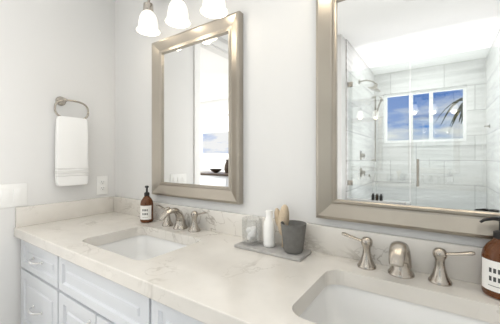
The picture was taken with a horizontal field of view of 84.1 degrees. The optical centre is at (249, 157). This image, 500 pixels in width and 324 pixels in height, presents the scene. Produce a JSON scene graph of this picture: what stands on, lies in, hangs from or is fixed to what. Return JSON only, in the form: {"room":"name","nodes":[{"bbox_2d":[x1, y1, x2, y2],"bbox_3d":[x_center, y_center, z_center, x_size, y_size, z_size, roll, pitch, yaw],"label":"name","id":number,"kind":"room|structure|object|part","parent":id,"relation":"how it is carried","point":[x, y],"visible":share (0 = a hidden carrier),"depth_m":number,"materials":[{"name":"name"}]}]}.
{"room":"bathroom","nodes":[
{"label":"bathroom","id":0,"kind":"room"},
{"bbox_2d":[0,0,114,323],"bbox_3d":[-1.161,0.030,1.532,0.100,2.440,0.800,0,0,34],"label":"wall","id":1,"kind":"structure","parent":0,"point":[51,51],"depth_m":1.51,"materials":[{"name":"white paint"}]},
{"bbox_2d":[0,183,26,207],"bbox_3d":[-1.205,0.188,1.369,0.012,0.116,0.170,0,0,34],"label":"switch plate","id":2,"kind":"object","parent":1,"relation":"attached to","point":[13,195],"visible":1,"depth_m":1.39,"materials":[{"name":"white plastic"}]},
{"bbox_2d":[54,96,88,185],"bbox_3d":[-1.024,-0.097,1.584,0.069,0.503,0.182,0,0,34],"label":"towel ring","id":3,"kind":"object","parent":1,"relation":"attached to","point":[71,152],"visible":1,"depth_m":1.56,"materials":[{"name":"white fabric"}]},
{"bbox_2d":[97,176,107,194],"bbox_3d":[-0.939,0.172,1.761,0.010,0.116,0.070,0,0,34],"label":"electrical outlet plate","id":4,"kind":"object","parent":1,"relation":"attached to","point":[102,184],"visible":1,"depth_m":1.76,"materials":[{"name":"white plastic"}]},
{"bbox_2d":[115,0,499,246],"bbox_3d":[0.054,0.030,1.228,2.450,2.440,0.136,0,0,34],"label":"wall","id":5,"kind":"structure","parent":0,"point":[407,114],"depth_m":1.01,"materials":[{"name":"paint"}]},
{"bbox_2d":[136,0,227,35],"bbox_3d":[-0.333,-0.794,1.350,0.600,0.321,0.169,0,0,34],"label":"sconce","id":6,"kind":"object","parent":5,"relation":"attached to","point":[177,15],"visible":1,"depth_m":1.33,"materials":[{"name":"white glass"}]},
{"bbox_3d":[-0.536,-0.720,1.460,0.122,0.104,0.122,0,0,34],"label":"lamp shade","id":7,"kind":"part","parent":6,"relation":"part of","materials":[{"name":"white glass"}]},
{"bbox_3d":[-0.346,-0.703,1.331,0.122,0.104,0.122,0,0,34],"label":"lamp shade","id":8,"kind":"part","parent":6,"relation":"part of","materials":[{"name":"white glass"}]},
{"bbox_3d":[-0.156,-0.686,1.202,0.122,0.104,0.122,0,0,34],"label":"lamp shade","id":9,"kind":"part","parent":6,"relation":"part of","materials":[{"name":"white glass"}]},
{"bbox_3d":[-0.156,-0.693,1.202,0.048,0.070,0.048,0,0,34],"label":"bulb","id":10,"kind":"part","parent":6,"relation":"part of","materials":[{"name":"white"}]},
{"label":"glass","id":11,"kind":"part","parent":5,"relation":"part of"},
{"bbox_3d":[-0.295,-0.223,1.405,0.615,0.855,0.036,0,0,34],"label":"mirror","id":12,"kind":"part","parent":5,"relation":"part of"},
{"bbox_3d":[-0.893,1.275,-0.162,2.450,0.050,3.500,0,0,34],"label":"floor","id":13,"kind":"structure","parent":0,"visible":0},
{"bbox_2d":[14,196,499,323],"bbox_3d":[-0.117,0.745,0.979,2.245,1.010,0.536,0,0,34],"label":"bathroom vanity","id":14,"kind":"object","parent":13,"relation":"on","point":[109,260],"visible":1,"depth_m":0.89,"materials":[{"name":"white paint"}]},
{"bbox_3d":[-0.998,0.706,1.274,0.114,0.014,0.034,0,0,34],"label":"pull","id":15,"kind":"part","parent":14,"relation":"part of","materials":[{"name":"silver metal"}]},
{"bbox_3d":[-0.998,0.477,1.274,0.114,0.014,0.034,0,0,34],"label":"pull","id":16,"kind":"part","parent":14,"relation":"part of","materials":[{"name":"silver metal"}]},
{"bbox_3d":[-0.983,0.706,1.296,0.428,0.288,0.020,0,0,34],"label":"drawer","id":17,"kind":"part","parent":14,"relation":"part of","materials":[{"name":"white paint"}]},
{"bbox_3d":[-0.983,0.477,1.296,0.428,0.145,0.020,0,0,34],"label":"drawer","id":18,"kind":"part","parent":14,"relation":"part of","materials":[{"name":"white paint"}]},
{"bbox_3d":[-0.672,0.846,1.085,0.301,0.568,0.020,0,0,34],"label":"door","id":19,"kind":"part","parent":14,"relation":"part of","materials":[{"name":"white paint"}]},
{"bbox_3d":[-0.597,0.650,1.001,0.014,0.114,0.034,0,0,34],"label":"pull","id":20,"kind":"part","parent":14,"relation":"part of","materials":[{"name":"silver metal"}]},
{"bbox_3d":[-0.418,0.846,0.912,0.301,0.568,0.020,0,0,34],"label":"door","id":21,"kind":"part","parent":14,"relation":"part of","materials":[{"name":"white paint"}]},
{"bbox_2d":[140,186,152,222],"bbox_3d":[-0.564,0.250,1.516,0.069,0.198,0.069,0,0,34],"label":"soap bottle","id":22,"kind":"object","parent":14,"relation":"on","point":[146,209],"visible":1,"depth_m":1.49,"materials":[{"name":"orange glass"}]},
{"bbox_2d":[156,204,206,232],"bbox_3d":[-0.371,0.295,1.345,0.349,0.110,0.162,0,0,34],"label":"faucet","id":23,"kind":"object","parent":14,"relation":"on","point":[175,218],"depth_m":1.36,"materials":[{"name":"silver metal"}]},
{"bbox_3d":[-0.156,0.477,0.734,0.308,0.145,0.020,0,0,34],"label":"drawer","id":24,"kind":"part","parent":14,"relation":"part of","materials":[{"name":"white paint"}]},
{"bbox_2d":[234,239,311,261],"bbox_3d":[0.082,0.344,1.050,0.278,0.011,0.106,0,0,34],"label":"tray","id":25,"kind":"object","parent":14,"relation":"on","point":[276,250],"visible":0.71,"depth_m":1.02,"materials":[{"name":"stone"}]},
{"bbox_2d":[242,216,262,245],"bbox_3d":[0.009,0.288,1.100,0.083,0.100,0.083,0,0,34],"label":"jar","id":26,"kind":"object","parent":25,"relation":"on","point":[251,233],"visible":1,"depth_m":1.08,"materials":[{"name":"clear glass"}]},
{"bbox_2d":[263,210,274,247],"bbox_3d":[0.074,0.269,1.061,0.045,0.138,0.045,0,0,34],"label":"bottle","id":27,"kind":"object","parent":25,"relation":"on","point":[269,233],"visible":0.98,"depth_m":1.04,"materials":[{"name":"white ceramic"}]},
{"bbox_2d":[274,204,288,246],"bbox_3d":[0.118,0.257,1.052,0.066,0.163,0.045,0,0,34],"label":"brush","id":28,"kind":"object","parent":25,"relation":"on","point":[281,214],"visible":0.73,"depth_m":1.03,"materials":[{"name":"beige wood"}]},
{"bbox_2d":[281,220,306,253],"bbox_3d":[0.157,0.286,0.997,0.093,0.104,0.093,0,0,34],"label":"tumbler","id":29,"kind":"object","parent":25,"relation":"on","point":[293,234],"visible":1,"depth_m":0.96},
{"bbox_2d":[273,278,499,323],"bbox_3d":[0.349,0.467,0.632,0.510,0.143,0.380,0,0,34],"label":"sink","id":30,"kind":"object","parent":14,"relation":"in","point":[336,301],"depth_m":0.79,"materials":[{"name":"white ceramic"}]},
{"bbox_2d":[341,232,475,286],"bbox_3d":[0.430,0.295,0.799,0.349,0.110,0.162,0,0,34],"label":"faucet","id":31,"kind":"object","parent":14,"relation":"on","point":[388,260],"depth_m":0.82,"materials":[{"name":"silver metal"}]},
{"bbox_2d":[479,216,499,299],"bbox_3d":[0.637,0.249,0.705,0.087,0.200,0.082,0,0,34],"label":"soap bottle","id":32,"kind":"object","parent":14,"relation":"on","point":[490,268],"visible":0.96,"depth_m":0.70,"materials":[{"name":"orange glass"}]}
]}

